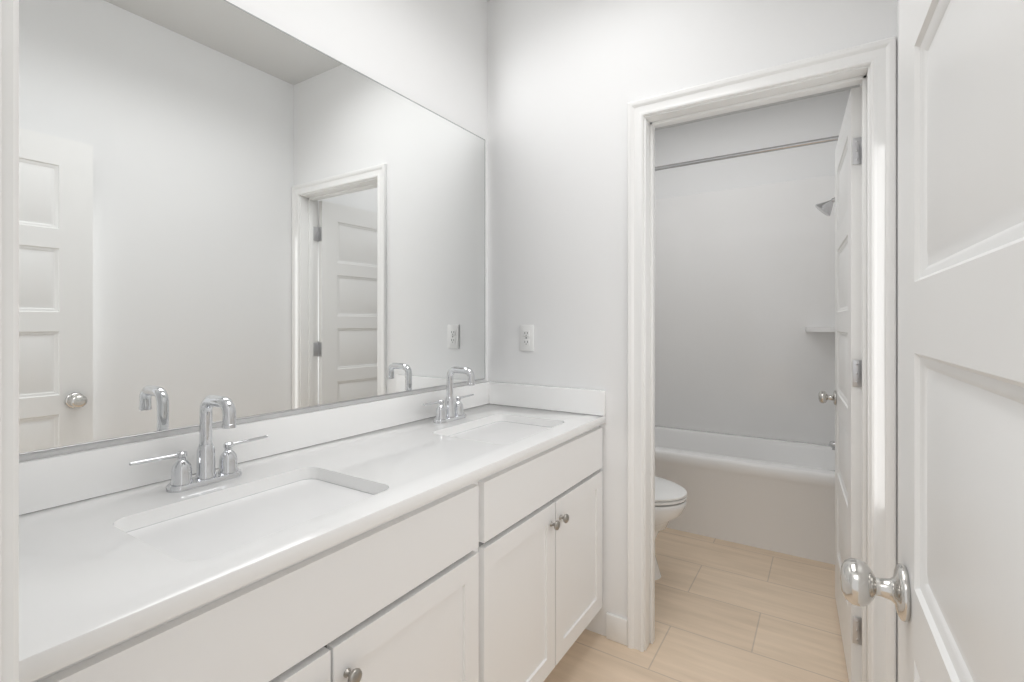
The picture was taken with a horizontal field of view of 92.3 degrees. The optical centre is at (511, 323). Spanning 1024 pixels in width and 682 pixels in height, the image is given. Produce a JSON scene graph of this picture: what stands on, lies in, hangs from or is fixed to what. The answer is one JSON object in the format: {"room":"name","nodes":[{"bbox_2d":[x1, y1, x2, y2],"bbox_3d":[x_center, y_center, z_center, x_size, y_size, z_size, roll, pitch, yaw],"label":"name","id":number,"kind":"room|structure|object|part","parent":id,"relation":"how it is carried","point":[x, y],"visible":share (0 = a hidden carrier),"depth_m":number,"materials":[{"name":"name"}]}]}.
{"room":"bathroom","nodes":[
{"label":"bathroom","id":0,"kind":"room"},
{"bbox_2d":[19,0,487,461],"bbox_3d":[-0.116,-0.120,2.429,0.150,2.760,3.980,0,0,33],"label":"wall","id":1,"kind":"structure","parent":0,"point":[431,55],"depth_m":1.85,"materials":[{"name":"white paint"}]},
{"bbox_2d":[19,0,484,455],"bbox_3d":[-0.585,-0.294,1.547,0.007,1.102,1.707,0,0,33],"label":"mirror","id":2,"kind":"object","parent":1,"relation":"attached to","point":[249,215],"visible":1,"depth_m":1.27,"materials":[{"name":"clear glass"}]},
{"bbox_2d":[19,382,486,513],"bbox_3d":[-0.576,0.320,1.545,0.020,0.100,1.752,0,0,33],"label":"backsplash","id":3,"kind":"structure","parent":1,"relation":"attached to","point":[44,482],"depth_m":1.15,"materials":[{"name":"white stone"}]},
{"bbox_2d":[488,0,896,681],"bbox_3d":[0.554,-0.120,1.936,1.510,2.760,0.120,0,0,33],"label":"wall","id":4,"kind":"structure","parent":0,"point":[568,80],"depth_m":2.01,"materials":[{"name":"white paint"}]},
{"bbox_2d":[520,325,533,350],"bbox_3d":[0.064,0.065,2.172,0.070,0.115,0.009,0,0,33],"label":"electrical outlet plate","id":5,"kind":"object","parent":4,"relation":"attached to","point":[526,337],"visible":1,"depth_m":2.17,"materials":[{"name":"white plastic"}]},
{"bbox_2d":[487,382,605,413],"bbox_3d":[0.136,0.320,2.118,0.562,0.100,0.021,0,0,33],"label":"backsplash","id":6,"kind":"structure","parent":4,"relation":"attached to","point":[577,400],"depth_m":2.09,"materials":[{"name":"white stone"}]},
{"bbox_2d":[606,613,626,627],"bbox_3d":[0.252,1.210,2.210,0.647,0.100,0.016,0,0,33],"label":"baseboard","id":7,"kind":"structure","parent":4,"relation":"attached to","point":[611,618],"depth_m":1.94,"materials":[{"name":"white paint"}]},
{"bbox_2d":[627,36,895,681],"bbox_3d":[0.839,0.201,1.754,0.829,2.118,0.158,0,0,33],"label":"door frame","id":8,"kind":"structure","parent":4,"relation":"attached to","point":[879,57],"depth_m":1.57,"materials":[{"name":"white paint"}]},
{"bbox_2d":[818,86,861,681],"bbox_3d":[1.306,0.229,1.940,0.171,2.030,0.696,0,0,33],"label":"door","id":9,"kind":"structure","parent":4,"relation":"in","point":[845,397],"depth_m":1.69,"materials":[{"name":"white paint"}]},
{"bbox_3d":[1.466,0.332,2.193,0.171,0.066,0.096,0,0,30],"label":"knob","id":10,"kind":"part","parent":9,"relation":"part of","materials":[{"name":"silver metal"}]},
{"bbox_2d":[544,528,848,681],"bbox_3d":[0.159,1.290,1.317,2.110,0.060,5.560,0,0,33],"label":"floor","id":11,"kind":"structure","parent":0,"point":[726,611],"depth_m":2.04,"materials":[{"name":"tile"}]},
{"bbox_2d":[19,422,605,681],"bbox_3d":[-0.330,0.830,1.389,0.602,0.859,1.752,0,0,33],"label":"bathroom vanity","id":12,"kind":"object","parent":11,"relation":"on","point":[450,533],"depth_m":1.09,"materials":[{"name":"white paint"}]},
{"bbox_2d":[19,402,605,677],"bbox_3d":[-0.339,0.385,1.394,0.582,0.030,1.752,0,0,33],"label":"countertop","id":13,"kind":"structure","parent":12,"relation":"on","point":[85,578],"depth_m":0.90,"materials":[{"name":"white stone"}]},
{"bbox_2d":[127,395,270,493],"bbox_3d":[-0.674,0.267,1.119,0.143,0.206,0.299,0,0,33],"label":"faucet","id":14,"kind":"object","parent":13,"relation":"on","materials":[{"name":"silver metal"}]},
{"bbox_2d":[123,470,374,561],"bbox_3d":[-0.510,0.464,1.013,0.354,0.153,0.474,0,0,33],"label":"sink","id":15,"kind":"object","parent":13,"relation":"in","point":[190,532],"depth_m":1.03,"materials":[{"name":"white ceramic"}]},
{"bbox_2d":[419,366,478,421],"bbox_3d":[-0.201,0.267,1.860,0.143,0.206,0.299,0,0,33],"label":"faucet","id":16,"kind":"object","parent":13,"relation":"on","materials":[{"name":"silver metal"}]},
{"bbox_2d":[447,418,554,441],"bbox_3d":[-0.036,0.464,1.755,0.354,0.153,0.474,0,0,33],"label":"sink","id":17,"kind":"object","parent":13,"relation":"in","point":[495,429],"depth_m":1.85,"materials":[{"name":"white ceramic"}]},
{"bbox_2d":[655,477,686,579],"bbox_3d":[0.522,0.865,2.574,0.756,0.790,0.456,0,0,33],"label":"toilet","id":18,"kind":"object","parent":11,"relation":"on","point":[670,500],"visible":0.1,"depth_m":2.35,"materials":[{"name":"white ceramic"}]},
{"bbox_2d":[655,136,838,564],"bbox_3d":[1.366,0.128,3.207,1.498,2.265,0.766,0,0,33],"label":"shower","id":19,"kind":"object","parent":11,"relation":"on","point":[744,357],"visible":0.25,"depth_m":3.35,"materials":[{"name":"white plastic"}]},
{"bbox_2d":[655,89,850,198],"bbox_3d":[1.615,-0.120,3.596,1.510,2.760,0.150,0,0,33],"label":"wall","id":20,"kind":"structure","parent":0,"point":[814,118],"depth_m":3.46,"materials":[{"name":"white paint"}]},
{"bbox_2d":[860,0,898,681],"bbox_3d":[1.284,-0.120,1.536,0.150,2.760,3.980,0,0,33],"label":"wall","id":21,"kind":"structure","parent":0,"point":[897,319],"depth_m":1.47,"materials":[{"name":"white paint"}]},
{"bbox_3d":[-0.455,-0.120,0.356,1.510,2.760,0.120,0,0,33],"label":"wall","id":22,"kind":"structure","parent":0,"visible":0},
{"bbox_2d":[0,0,18,681],"bbox_3d":[-0.168,0.201,0.172,0.822,2.118,0.158,0,0,33],"label":"door frame","id":23,"kind":"structure","parent":22,"relation":"attached to","point":[9,340],"depth_m":0.42,"materials":[{"name":"white paint"}]},
{"bbox_2d":[840,0,1023,681],"bbox_3d":[0.341,0.229,0.346,0.171,2.030,0.720,0,0,33],"label":"entry door","id":24,"kind":"structure","parent":22,"relation":"in","point":[952,589],"depth_m":0.41,"materials":[{"name":"white paint"}]},
{"bbox_3d":[0.509,0.332,0.609,0.171,0.066,0.096,0,0,31],"label":"knob","id":25,"kind":"part","parent":24,"relation":"part of","materials":[{"name":"silver metal"}]}
]}

